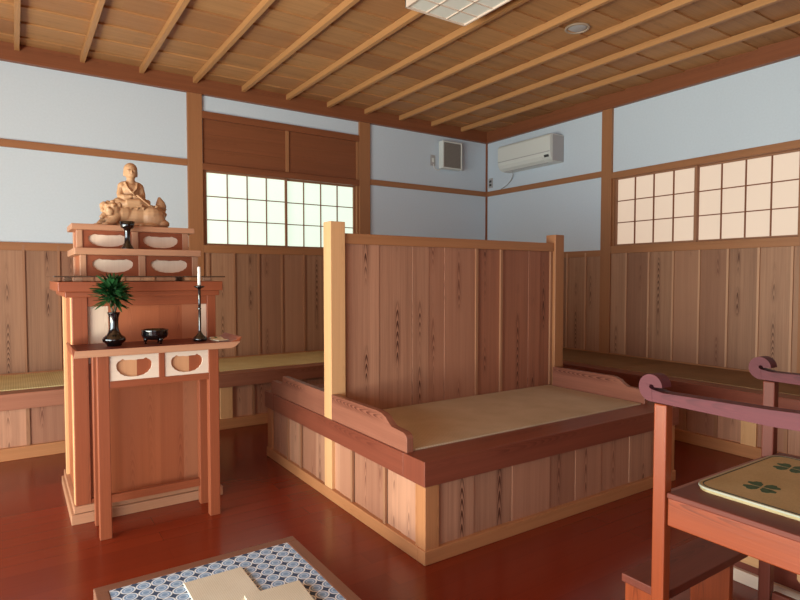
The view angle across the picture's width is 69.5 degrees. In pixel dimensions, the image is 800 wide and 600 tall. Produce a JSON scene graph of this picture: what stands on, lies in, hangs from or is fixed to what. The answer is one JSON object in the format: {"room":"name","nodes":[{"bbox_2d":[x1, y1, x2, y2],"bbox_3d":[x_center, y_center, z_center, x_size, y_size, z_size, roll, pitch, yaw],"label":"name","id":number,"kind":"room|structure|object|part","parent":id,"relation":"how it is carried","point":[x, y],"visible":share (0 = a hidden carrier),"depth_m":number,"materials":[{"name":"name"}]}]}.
{"room":"house of worship","nodes":[
{"label":"house of worship","id":0,"kind":"room"},
{"bbox_2d":[0,61,485,373],"bbox_3d":[-1.940,-0.525,5.442,7.520,3.100,0.147,-1,3,-34],"label":"wall","id":1,"kind":"structure","parent":0,"point":[275,303],"depth_m":5.12,"materials":[{"name":"white paint"}]},
{"bbox_2d":[0,138,187,165],"bbox_3d":[-2.670,-1.253,4.868,1.686,0.060,0.042,-1,3,-34],"label":"trim","id":2,"kind":"structure","parent":1,"relation":"attached to","point":[10,143],"depth_m":4.88,"materials":[{"name":"brown wood"}]},
{"bbox_2d":[0,242,188,250],"bbox_3d":[-2.669,-0.441,4.898,1.686,0.065,0.046,-1,3,-34],"label":"trim","id":3,"kind":"structure","parent":1,"relation":"attached to","point":[28,246],"depth_m":4.68,"materials":[{"name":"brown wood"}]},
{"bbox_2d":[186,92,203,280],"bbox_3d":[-1.920,-0.449,5.415,0.134,2.950,0.080,-1,3,-34],"label":"trim","id":4,"kind":"structure","parent":1,"relation":"attached to","point":[193,100],"depth_m":5.35,"materials":[{"name":"brown wood"}]},
{"bbox_2d":[0,41,488,143],"bbox_3d":[-1.909,-1.987,5.339,7.280,0.150,0.080,-1,3,-34],"label":"trim","id":5,"kind":"structure","parent":1,"relation":"attached to","point":[27,55],"depth_m":5.40,"materials":[{"name":"brown wood"}]},
{"bbox_2d":[202,111,359,255],"bbox_3d":[-1.170,-1.123,5.904,1.686,1.320,0.098,-1,3,-34],"label":"window","id":6,"kind":"structure","parent":1,"relation":"in","point":[269,187],"depth_m":5.82,"materials":[{"name":"brown wood"}]},
{"bbox_3d":[-1.506,-0.879,5.687,0.835,0.700,0.024,-1,3,-34],"label":"sash frame","id":7,"kind":"part","parent":6,"relation":"part of","materials":[{"name":"brown wood"}]},
{"bbox_3d":[-1.170,-0.501,5.928,1.686,0.075,0.098,-1,3,-34],"label":"sill","id":8,"kind":"part","parent":6,"relation":"part of","materials":[{"name":"brown wood"}]},
{"bbox_3d":[-1.150,-1.748,5.851,1.686,0.066,0.028,-1,3,-34],"label":"transom rail","id":9,"kind":"part","parent":6,"relation":"part of","materials":[{"name":"brown wood"}]},
{"bbox_3d":[-1.170,-1.269,5.899,1.686,0.062,0.098,-1,3,-34],"label":"head rail","id":10,"kind":"part","parent":6,"relation":"part of","materials":[{"name":"brown wood"}]},
{"bbox_3d":[-0.848,-0.898,6.161,0.835,0.700,0.024,-1,3,-34],"label":"sash frame","id":11,"kind":"part","parent":6,"relation":"part of","materials":[{"name":"brown wood"}]},
{"bbox_2d":[358,122,369,233],"bbox_3d":[-0.407,-0.488,6.426,0.134,2.950,0.080,-1,3,-34],"label":"trim","id":12,"kind":"structure","parent":1,"relation":"attached to","point":[363,128],"depth_m":6.36,"materials":[{"name":"brown wood"}]},
{"bbox_2d":[370,179,486,196],"bbox_3d":[0.375,-1.332,6.905,1.735,0.060,0.042,-1,3,-34],"label":"trim","id":13,"kind":"structure","parent":1,"relation":"attached to","point":[372,182],"depth_m":6.84,"materials":[{"name":"brown wood"}]},
{"bbox_2d":[430,155,434,165],"bbox_3d":[0.392,-1.669,6.895,0.070,0.125,0.015,-1,3,-34],"label":"wall switch","id":14,"kind":"object","parent":1,"relation":"attached to","point":[432,157],"visible":1,"depth_m":6.89,"materials":[{"name":"grey plastic"}]},
{"bbox_2d":[433,140,461,170],"bbox_3d":[0.574,-1.729,6.963,0.380,0.350,0.100,-1,3,-34],"label":"ventilation fan","id":15,"kind":"object","parent":1,"relation":"attached to","point":[450,153],"visible":1,"depth_m":6.93,"materials":[{"name":"white plastic"}]},
{"bbox_2d":[444,142,460,168],"bbox_3d":[0.622,-1.742,6.967,0.266,0.297,0.037,-1,3,-34],"label":"grille","id":16,"kind":"object","parent":15,"relation":"attached to","point":[452,150],"depth_m":6.95,"materials":[{"name":"grey plastic"}]},
{"bbox_2d":[485,144,487,239],"bbox_3d":[1.111,-0.726,7.423,0.038,2.550,0.038,-1,3,-34],"label":"trim","id":17,"kind":"structure","parent":1,"relation":"attached to","point":[486,202],"depth_m":7.38,"materials":[{"name":"brown wood"}]},
{"bbox_2d":[0,423,757,599],"bbox_3d":[0.110,1.192,2.443,7.520,0.100,7.520,-1,3,-34],"label":"floor","id":18,"kind":"structure","parent":0,"point":[585,555],"depth_m":2.68,"materials":[{"name":"red paint"}]},
{"bbox_2d":[50,281,222,525],"bbox_3d":[-1.531,0.499,3.339,0.794,1.217,0.760,-1,3,-34],"label":"cabinet","id":19,"kind":"object","parent":18,"relation":"on","point":[154,427],"visible":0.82,"depth_m":3.07,"materials":[{"name":"brown wood"}]},
{"bbox_3d":[-1.963,0.490,3.441,0.070,1.054,0.070,-1,3,-34],"label":"corner post","id":20,"kind":"part","parent":19,"relation":"part of","materials":[{"name":"beige wood"}]},
{"bbox_3d":[-1.542,0.490,3.385,0.684,1.050,0.608,-1,3,-34],"label":"panel","id":21,"kind":"part","parent":19,"relation":"part of","materials":[{"name":"beige wood"}]},
{"bbox_2d":[46,276,106,281],"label":"plate","id":22,"kind":"object","parent":19,"relation":"on","point":[79,278],"depth_m":2.86,"materials":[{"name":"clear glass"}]},
{"bbox_3d":[-1.618,0.510,2.926,0.070,1.054,0.070,-1,3,-34],"label":"corner post","id":23,"kind":"part","parent":19,"relation":"part of","materials":[{"name":"brown wood"}]},
{"bbox_3d":[-1.544,0.172,2.950,0.094,0.300,0.012,-1,3,-34],"label":"edge panel","id":24,"kind":"part","parent":19,"relation":"part of","materials":[{"name":"beige wood"}]},
{"bbox_3d":[-1.522,1.037,3.378,0.728,0.034,0.701,-1,3,-34],"label":"moulding","id":25,"kind":"part","parent":19,"relation":"part of","materials":[{"name":"brown wood"}]},
{"bbox_3d":[-1.528,-0.045,3.330,0.752,0.028,0.725,-1,3,-34],"label":"cornice","id":26,"kind":"part","parent":19,"relation":"part of","materials":[{"name":"brown wood"}]},
{"bbox_3d":[-1.338,0.516,3.101,0.590,1.000,0.012,-1,3,-34],"label":"panel","id":27,"kind":"part","parent":19,"relation":"part of","materials":[{"name":"brown wood"}]},
{"bbox_3d":[-1.334,0.002,3.075,0.590,0.050,0.026,-1,3,-34],"label":"rail","id":28,"kind":"part","parent":19,"relation":"part of","materials":[{"name":"brown wood"}]},
{"bbox_2d":[122,276,224,280],"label":"plate","id":29,"kind":"object","parent":19,"relation":"on","point":[177,278],"depth_m":3.17,"materials":[{"name":"clear glass"}]},
{"bbox_2d":[67,247,200,275],"bbox_3d":[-1.577,-0.217,3.420,0.653,0.151,0.480,-1,3,-34],"label":"step","id":30,"kind":"structure","parent":29,"relation":"on","point":[86,261],"depth_m":3.25,"materials":[{"name":"brown wood"}]},
{"bbox_3d":[-1.821,-0.193,3.276,0.012,0.115,0.340,-1,3,-34],"label":"panel","id":31,"kind":"part","parent":30,"relation":"part of","materials":[{"name":"brown wood"}]},
{"bbox_3d":[-1.588,-0.190,3.191,0.260,0.115,0.008,-1,3,-34],"label":"panel","id":32,"kind":"part","parent":30,"relation":"part of","materials":[{"name":"brown wood"}]},
{"bbox_3d":[-1.592,-0.190,3.198,0.260,0.109,0.008,-1,3,-34],"label":"inset panel","id":33,"kind":"part","parent":30,"relation":"part of","materials":[{"name":"wood"}]},
{"bbox_2d":[119,221,134,248],"bbox_3d":[-1.557,-0.368,3.295,0.082,0.161,0.082,-1,3,-34],"label":"cup","id":34,"kind":"object","parent":30,"relation":"on","point":[127,226],"visible":0.95,"depth_m":3.28,"materials":[{"name":"black paint"}]},
{"bbox_2d":[67,223,193,249],"bbox_3d":[-1.623,-0.366,3.491,0.662,0.142,0.300,-1,3,-34],"label":"step","id":35,"kind":"structure","parent":30,"relation":"on","point":[84,235],"depth_m":3.39,"materials":[{"name":"brown wood"}]},
{"bbox_3d":[-1.695,-0.344,3.340,0.255,0.104,0.008,-1,3,-34],"label":"inset panel","id":36,"kind":"part","parent":35,"relation":"part of","materials":[{"name":"beige wood"}]},
{"bbox_3d":[-1.690,-0.344,3.333,0.255,0.110,0.008,-1,3,-34],"label":"panel","id":37,"kind":"part","parent":35,"relation":"part of","materials":[{"name":"brown wood"}]},
{"bbox_2d":[94,163,168,226],"bbox_3d":[-1.622,-0.632,3.492,0.418,0.391,0.187,-1,3,-34],"label":"statue","id":38,"kind":"object","parent":35,"relation":"on","point":[130,204],"visible":0.91,"depth_m":3.46,"materials":[{"name":"beige wood"}]},
{"bbox_3d":[-1.450,-0.350,3.494,0.251,0.110,0.008,-1,3,-34],"label":"panel","id":39,"kind":"part","parent":35,"relation":"part of","materials":[{"name":"brown wood"}]},
{"bbox_3d":[-1.455,-0.350,3.500,0.251,0.104,0.008,-1,3,-34],"label":"inset panel","id":40,"kind":"part","parent":35,"relation":"part of","materials":[{"name":"beige wood"}]},
{"bbox_3d":[-1.343,-0.196,3.354,0.256,0.115,0.008,-1,3,-34],"label":"panel","id":41,"kind":"part","parent":30,"relation":"part of","materials":[{"name":"brown wood"}]},
{"bbox_3d":[-1.348,-0.197,3.361,0.256,0.109,0.008,-1,3,-34],"label":"inset panel","id":42,"kind":"part","parent":30,"relation":"part of","materials":[{"name":"beige wood"}]},
{"bbox_3d":[-1.528,-0.133,3.304,0.822,0.007,0.762,-1,3,-34],"label":"plate","id":43,"kind":"part","parent":29,"relation":"part of","materials":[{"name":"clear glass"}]},
{"bbox_3d":[-1.107,0.161,3.242,0.033,0.300,0.012,-1,3,-34],"label":"edge panel","id":44,"kind":"part","parent":19,"relation":"part of","materials":[{"name":"beige wood"}]},
{"bbox_3d":[-1.079,0.496,3.287,0.048,1.054,0.070,-1,3,-34],"label":"corner post","id":45,"kind":"part","parent":19,"relation":"part of","materials":[{"name":"brown wood"}]},
{"bbox_2d":[66,328,241,540],"bbox_3d":[-1.232,0.634,2.942,0.782,0.977,0.286,-1,3,-34],"label":"table","id":46,"kind":"object","parent":18,"relation":"on","point":[135,363],"depth_m":2.86,"materials":[{"name":"red wood"}]},
{"bbox_3d":[-1.503,0.689,2.881,0.052,0.872,0.045,-1,3,-34],"label":"leg","id":47,"kind":"part","parent":46,"relation":"part of","materials":[{"name":"brown wood"}]},
{"bbox_3d":[-1.397,0.695,2.723,0.052,0.872,0.045,-1,3,-34],"label":"leg","id":48,"kind":"part","parent":46,"relation":"part of","materials":[{"name":"brown wood"}]},
{"bbox_2d":[102,312,125,346],"bbox_3d":[-1.389,0.141,2.801,0.106,0.163,0.106,-1,3,-34],"label":"flower vase","id":49,"kind":"object","parent":46,"relation":"on","point":[113,338],"visible":0.99,"depth_m":2.78,"materials":[{"name":"black paint"}]},
{"bbox_2d":[89,273,133,312],"bbox_3d":[-1.383,-0.022,2.773,0.205,0.222,0.161,-1,3,-34],"label":"sprig","id":50,"kind":"object","parent":49,"relation":"on","point":[111,287],"visible":1,"depth_m":2.76,"materials":[{"name":"green plant"}]},
{"bbox_3d":[-1.388,0.030,2.799,0.058,0.116,0.058,-1,3,-34],"label":"stem","id":51,"kind":"part","parent":50,"relation":"part of","materials":[{"name":"brown"}]},
{"bbox_3d":[-1.279,0.321,2.776,0.219,0.120,0.010,-1,3,-34],"label":"apron panel","id":52,"kind":"part","parent":46,"relation":"part of","materials":[{"name":"white wood"}]},
{"bbox_3d":[-1.237,0.183,2.910,0.130,0.073,0.130,-1,3,-34],"label":"incense burner","id":53,"kind":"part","parent":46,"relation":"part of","materials":[{"name":"black metal"}]},
{"bbox_3d":[-1.181,0.395,2.849,0.459,0.033,0.028,-1,3,-34],"label":"rail","id":54,"kind":"part","parent":46,"relation":"part of","materials":[{"name":"brown wood"}]},
{"bbox_3d":[-1.076,0.316,2.911,0.212,0.120,0.010,-1,3,-34],"label":"apron panel","id":55,"kind":"part","parent":46,"relation":"part of","materials":[{"name":"beige wood"}]},
{"bbox_2d":[193,285,206,341],"bbox_3d":[-1.047,0.069,3.015,0.072,0.292,0.072,-1,3,-34],"label":"candlestick","id":56,"kind":"object","parent":46,"relation":"on","point":[199,337],"visible":1,"depth_m":3.01,"materials":[{"name":"black paint"}]},
{"bbox_2d":[197,267,200,284],"bbox_3d":[-1.047,-0.130,3.007,0.017,0.104,0.017,-1,3,-34],"label":"candle","id":57,"kind":"object","parent":56,"relation":"on","point":[198,268],"visible":1,"depth_m":3.00,"materials":[{"name":"white wax"}]},
{"bbox_3d":[-1.078,0.678,3.165,0.052,0.872,0.045,-1,3,-34],"label":"leg","id":58,"kind":"part","parent":46,"relation":"part of","materials":[{"name":"brown wood"}]},
{"bbox_3d":[-0.973,0.684,3.007,0.052,0.872,0.045,-1,3,-34],"label":"leg","id":59,"kind":"part","parent":46,"relation":"part of","materials":[{"name":"brown wood"}]},
{"bbox_2d":[210,338,227,340],"bbox_3d":[-0.960,0.210,3.061,0.084,0.004,0.060,2,3,42],"label":"card","id":60,"kind":"object","parent":46,"relation":"on","point":[216,339],"visible":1,"depth_m":3.04,"materials":[{"name":"beige paper"}]},
{"bbox_2d":[0,349,323,461],"bbox_3d":[-1.669,0.805,5.063,7.248,0.472,0.900,-1,3,-34],"label":"bench","id":61,"kind":"object","parent":18,"relation":"on","point":[32,414],"visible":0.23,"depth_m":4.59,"materials":[{"name":"brown wood"}]},
{"bbox_3d":[-1.441,1.012,4.729,7.248,0.085,0.065,-1,3,-34],"label":"board","id":62,"kind":"part","parent":61,"relation":"part of","materials":[{"name":"brown wood"}]},
{"bbox_3d":[-1.429,0.839,4.730,0.100,0.270,0.046,-1,3,-34],"label":"bench post","id":63,"kind":"part","parent":61,"relation":"part of","materials":[{"name":"brown wood"}]},
{"bbox_2d":[93,536,360,599],"bbox_3d":[-0.479,1.101,1.823,0.760,0.130,1.072,-1,3,-34],"label":"rug","id":64,"kind":"object","parent":18,"relation":"on","point":[286,560],"visible":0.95,"depth_m":2.15,"materials":[{"name":"fabric"}]},
{"bbox_2d":[183,567,259,599],"bbox_3d":[-0.579,1.028,1.969,0.213,0.008,0.410,-1,3,-34],"label":"floor cushion","id":65,"kind":"object","parent":64,"relation":"on","point":[233,584],"visible":0.96,"depth_m":2.06,"materials":[{"name":"beige fabric"}]},
{"bbox_2d":[244,580,313,599],"bbox_3d":[-0.372,1.023,1.902,0.200,0.008,0.310,-1,3,-30],"label":"floor cushion","id":66,"kind":"object","parent":64,"relation":"on","point":[295,590],"visible":1,"depth_m":2.00,"materials":[{"name":"beige fabric"}]},
{"bbox_2d":[265,221,678,565],"bbox_3d":[0.378,0.319,3.741,1.915,1.545,1.878,-1,3,-34],"label":"platform","id":67,"kind":"object","parent":18,"relation":"on","point":[447,418],"visible":0.95,"depth_m":3.31,"materials":[{"name":"brown wood"}]},
{"bbox_3d":[-0.867,0.882,3.996,0.075,0.300,0.075,-1,3,-34],"label":"corner post","id":68,"kind":"part","parent":67,"relation":"part of","materials":[{"name":"brown wood"}]},
{"bbox_3d":[-0.366,0.314,3.234,0.090,1.495,0.090,-1,3,-34],"label":"partition post","id":69,"kind":"part","parent":67,"relation":"part of","materials":[{"name":"beige wood"}]},
{"bbox_3d":[-0.394,0.713,3.239,0.058,0.110,1.552,-1,3,-34],"label":"rail","id":70,"kind":"part","parent":67,"relation":"part of","materials":[{"name":"brown wood"}]},
{"bbox_3d":[0.119,0.939,2.523,0.075,0.300,0.075,-1,3,-34],"label":"corner post","id":71,"kind":"part","parent":67,"relation":"part of","materials":[{"name":"brown wood"}]},
{"bbox_3d":[0.383,-0.362,3.709,1.712,0.059,0.064,-1,3,-34],"label":"partition rail","id":72,"kind":"part","parent":67,"relation":"part of","materials":[{"name":"brown wood"}]},
{"bbox_3d":[0.378,1.060,3.769,1.899,0.062,1.862,-1,3,-34],"label":"board","id":73,"kind":"part","parent":67,"relation":"part of","materials":[{"name":"brown wood"}]},
{"bbox_3d":[1.132,0.275,4.235,0.090,1.495,0.090,-1,3,-34],"label":"partition post","id":74,"kind":"part","parent":67,"relation":"part of","materials":[{"name":"brown wood"}]},
{"bbox_3d":[1.623,0.900,3.530,0.075,0.300,0.075,-1,3,-34],"label":"corner post","id":75,"kind":"part","parent":67,"relation":"part of","materials":[{"name":"brown wood"}]},
{"bbox_2d":[563,347,799,458],"bbox_3d":[3.005,0.853,3.819,0.900,0.472,6.363,-1,3,-34],"label":"bench","id":76,"kind":"object","parent":18,"relation":"on","point":[720,433],"visible":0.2,"depth_m":4.27,"materials":[{"name":"brown wood"}]},
{"bbox_3d":[2.664,1.055,3.598,0.065,0.085,6.363,-1,3,-34],"label":"board","id":77,"kind":"part","parent":76,"relation":"part of","materials":[{"name":"brown wood"}]},
{"bbox_3d":[2.410,0.868,3.970,0.046,0.270,0.100,-1,3,-34],"label":"bench post","id":78,"kind":"part","parent":76,"relation":"part of","materials":[{"name":"beige wood"}]},
{"bbox_2d":[622,537,747,599],"bbox_3d":[1.004,1.034,2.018,0.530,0.250,0.154,-1,3,-34],"label":"footstool","id":79,"kind":"object","parent":18,"relation":"on","point":[705,567],"visible":0.73,"depth_m":2.01,"materials":[{"name":"red wood"}]},
{"bbox_3d":[0.804,1.053,1.884,0.028,0.222,0.141,-1,3,-34],"label":"panel","id":80,"kind":"part","parent":79,"relation":"part of","materials":[{"name":"red wood"}]},
{"bbox_3d":[1.137,1.044,2.106,0.028,0.222,0.141,-1,3,-34],"label":"panel","id":81,"kind":"part","parent":79,"relation":"part of","materials":[{"name":"red wood"}]},
{"bbox_2d":[639,356,799,599],"bbox_3d":[1.213,0.596,1.693,0.723,1.150,0.667,-1,3,-34],"label":"chair","id":82,"kind":"object","parent":18,"relation":"on","point":[773,539],"visible":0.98,"depth_m":1.66,"materials":[{"name":"red wood"}]},
{"bbox_3d":[0.784,0.739,1.732,0.036,0.862,0.040,-1,3,-34],"label":"post","id":83,"kind":"part","parent":82,"relation":"part of","materials":[{"name":"red wood"}]},
{"bbox_3d":[0.927,0.274,1.501,0.048,0.087,0.647,-1,3,-34],"label":"arm","id":84,"kind":"part","parent":82,"relation":"part of","materials":[{"name":"brown wood"}]},
{"bbox_3d":[1.226,0.575,1.673,0.711,0.017,0.530,-1,3,-34],"label":"seat","id":85,"kind":"part","parent":82,"relation":"part of","materials":[{"name":"red wood"}]},
{"bbox_3d":[1.226,0.625,1.675,0.699,0.083,0.604,-1,3,-34],"label":"seat frame","id":86,"kind":"part","parent":82,"relation":"part of","materials":[{"name":"red wood"}]},
{"bbox_2d":[698,455,799,520],"bbox_3d":[1.232,0.559,1.670,0.532,0.015,0.499,-1,3,-34],"label":"mat","id":87,"kind":"object","parent":82,"relation":"on","point":[769,483],"visible":1,"depth_m":1.71,"materials":[{"name":"beige fabric"}]},
{"bbox_3d":[1.345,0.724,2.108,0.036,0.862,0.040,-1,3,-34],"label":"post","id":88,"kind":"part","parent":82,"relation":"part of","materials":[{"name":"red wood"}]},
{"bbox_3d":[1.488,0.259,1.876,0.048,0.087,0.647,-1,3,-34],"label":"arm","id":89,"kind":"part","parent":82,"relation":"part of","materials":[{"name":"brown wood"}]},
{"bbox_2d":[733,556,799,599],"bbox_3d":[1.563,0.996,2.336,0.315,0.300,0.540,-1,3,-34],"label":"box","id":90,"kind":"object","parent":18,"relation":"on","point":[745,571],"visible":0.12,"depth_m":2.24,"materials":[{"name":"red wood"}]},
{"bbox_3d":[1.392,0.962,2.329,0.009,0.200,0.140,-1,3,-34],"label":"panel","id":91,"kind":"part","parent":90,"relation":"part of","materials":[{"name":"beige wood"}]},
{"bbox_2d":[0,0,799,131],"bbox_3d":[0.114,-1.948,2.315,7.680,0.135,7.695,-1,3,-34],"label":"ceiling","id":92,"kind":"structure","parent":0,"point":[516,62],"depth_m":4.49,"materials":[{"name":"brown wood"}]},
{"bbox_2d":[405,0,510,25],"bbox_3d":[0.397,-1.910,3.550,0.490,0.125,0.580,-1,3,-34],"label":"ceiling lamp","id":93,"kind":"object","parent":92,"relation":"attached to","point":[460,12],"visible":1,"depth_m":3.68,"materials":[{"name":"white"}]},
{"bbox_2d":[565,22,589,33],"bbox_3d":[1.308,-2.002,4.253,0.184,0.012,0.184,-1,3,-34],"label":"ceiling vent","id":94,"kind":"object","parent":92,"relation":"in","point":[580,27],"visible":1,"depth_m":4.24,"materials":[{"name":"beige"}]},
{"bbox_2d":[487,56,799,372],"bbox_3d":[3.207,-0.484,4.380,0.147,3.100,7.400,-1,3,-34],"label":"wall","id":95,"kind":"structure","parent":0,"point":[729,308],"depth_m":5.31,"materials":[{"name":"white paint"}]},
{"bbox_2d":[489,178,492,187],"bbox_3d":[1.150,-1.483,7.321,0.014,0.120,0.072,-1,3,-34],"label":"wall outlet","id":96,"kind":"object","parent":95,"relation":"attached to","point":[490,179],"visible":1,"depth_m":7.30,"materials":[{"name":"grey plastic"}]},
{"bbox_2d":[498,133,563,188],"bbox_3d":[1.440,-1.589,6.689,0.223,0.470,0.971,-1,3,-34],"label":"air conditioner","id":97,"kind":"object","parent":95,"relation":"attached to","point":[548,149],"visible":1,"depth_m":6.47,"materials":[{"name":"white plastic"}]},
{"bbox_3d":[1.392,-1.714,6.559,0.004,0.158,0.800,-1,3,-34],"label":"panel","id":98,"kind":"part","parent":97,"relation":"part of","materials":[{"name":"white plastic"}]},
{"bbox_2d":[487,171,600,196],"bbox_3d":[1.605,-1.322,6.657,0.042,0.060,1.738,-1,3,-34],"label":"trim","id":99,"kind":"structure","parent":95,"relation":"attached to","point":[594,175],"depth_m":6.54,"materials":[{"name":"brown wood"}]},
{"bbox_2d":[564,250,599,257],"bbox_3d":[1.604,-0.510,6.688,0.046,0.065,1.738,-1,3,-34],"label":"trim","id":100,"kind":"structure","parent":95,"relation":"attached to","point":[596,253],"depth_m":6.14,"materials":[{"name":"brown wood"}]},
{"bbox_2d":[599,108,613,352],"bbox_3d":[2.131,-0.468,5.924,0.080,2.950,0.120,-1,3,-34],"label":"trim","id":101,"kind":"structure","parent":95,"relation":"attached to","point":[607,115],"depth_m":5.88,"materials":[{"name":"brown wood"}]},
{"bbox_2d":[487,37,799,142],"bbox_3d":[3.141,-1.947,4.321,0.080,0.150,7.230,-1,3,-34],"label":"trim","id":102,"kind":"structure","parent":95,"relation":"attached to","point":[787,49],"depth_m":5.32,"materials":[{"name":"brown wood"}]},
{"bbox_2d":[610,139,799,253],"bbox_3d":[2.647,-0.852,5.158,0.098,0.817,1.700,-1,3,-34],"label":"window","id":103,"kind":"structure","parent":95,"relation":"in","point":[750,197],"depth_m":5.05,"materials":[{"name":"white paper"}]},
{"bbox_3d":[2.418,-0.872,5.497,0.024,0.680,0.842,-1,3,-34],"label":"sash frame","id":104,"kind":"part","parent":103,"relation":"part of","materials":[{"name":"brown wood"}]},
{"bbox_3d":[2.647,-0.482,5.173,0.098,0.075,1.700,-1,3,-34],"label":"sill","id":105,"kind":"part","parent":103,"relation":"part of","materials":[{"name":"brown wood"}]},
{"bbox_3d":[2.647,-1.230,5.144,0.098,0.062,1.700,-1,3,-34],"label":"head rail","id":106,"kind":"part","parent":103,"relation":"part of","materials":[{"name":"brown wood"}]},
{"bbox_3d":[2.897,-0.846,4.833,0.024,0.680,0.842,-1,3,-34],"label":"sash frame","id":107,"kind":"part","parent":103,"relation":"part of","materials":[{"name":"brown wood"}]},
{"bbox_2d":[797,260,799,372],"bbox_3d":[3.144,-0.410,4.412,0.080,2.950,0.120,-1,3,-34],"label":"trim","id":108,"kind":"structure","parent":95,"relation":"attached to","point":[798,335],"depth_m":4.46,"materials":[{"name":"brown wood"}]}
]}

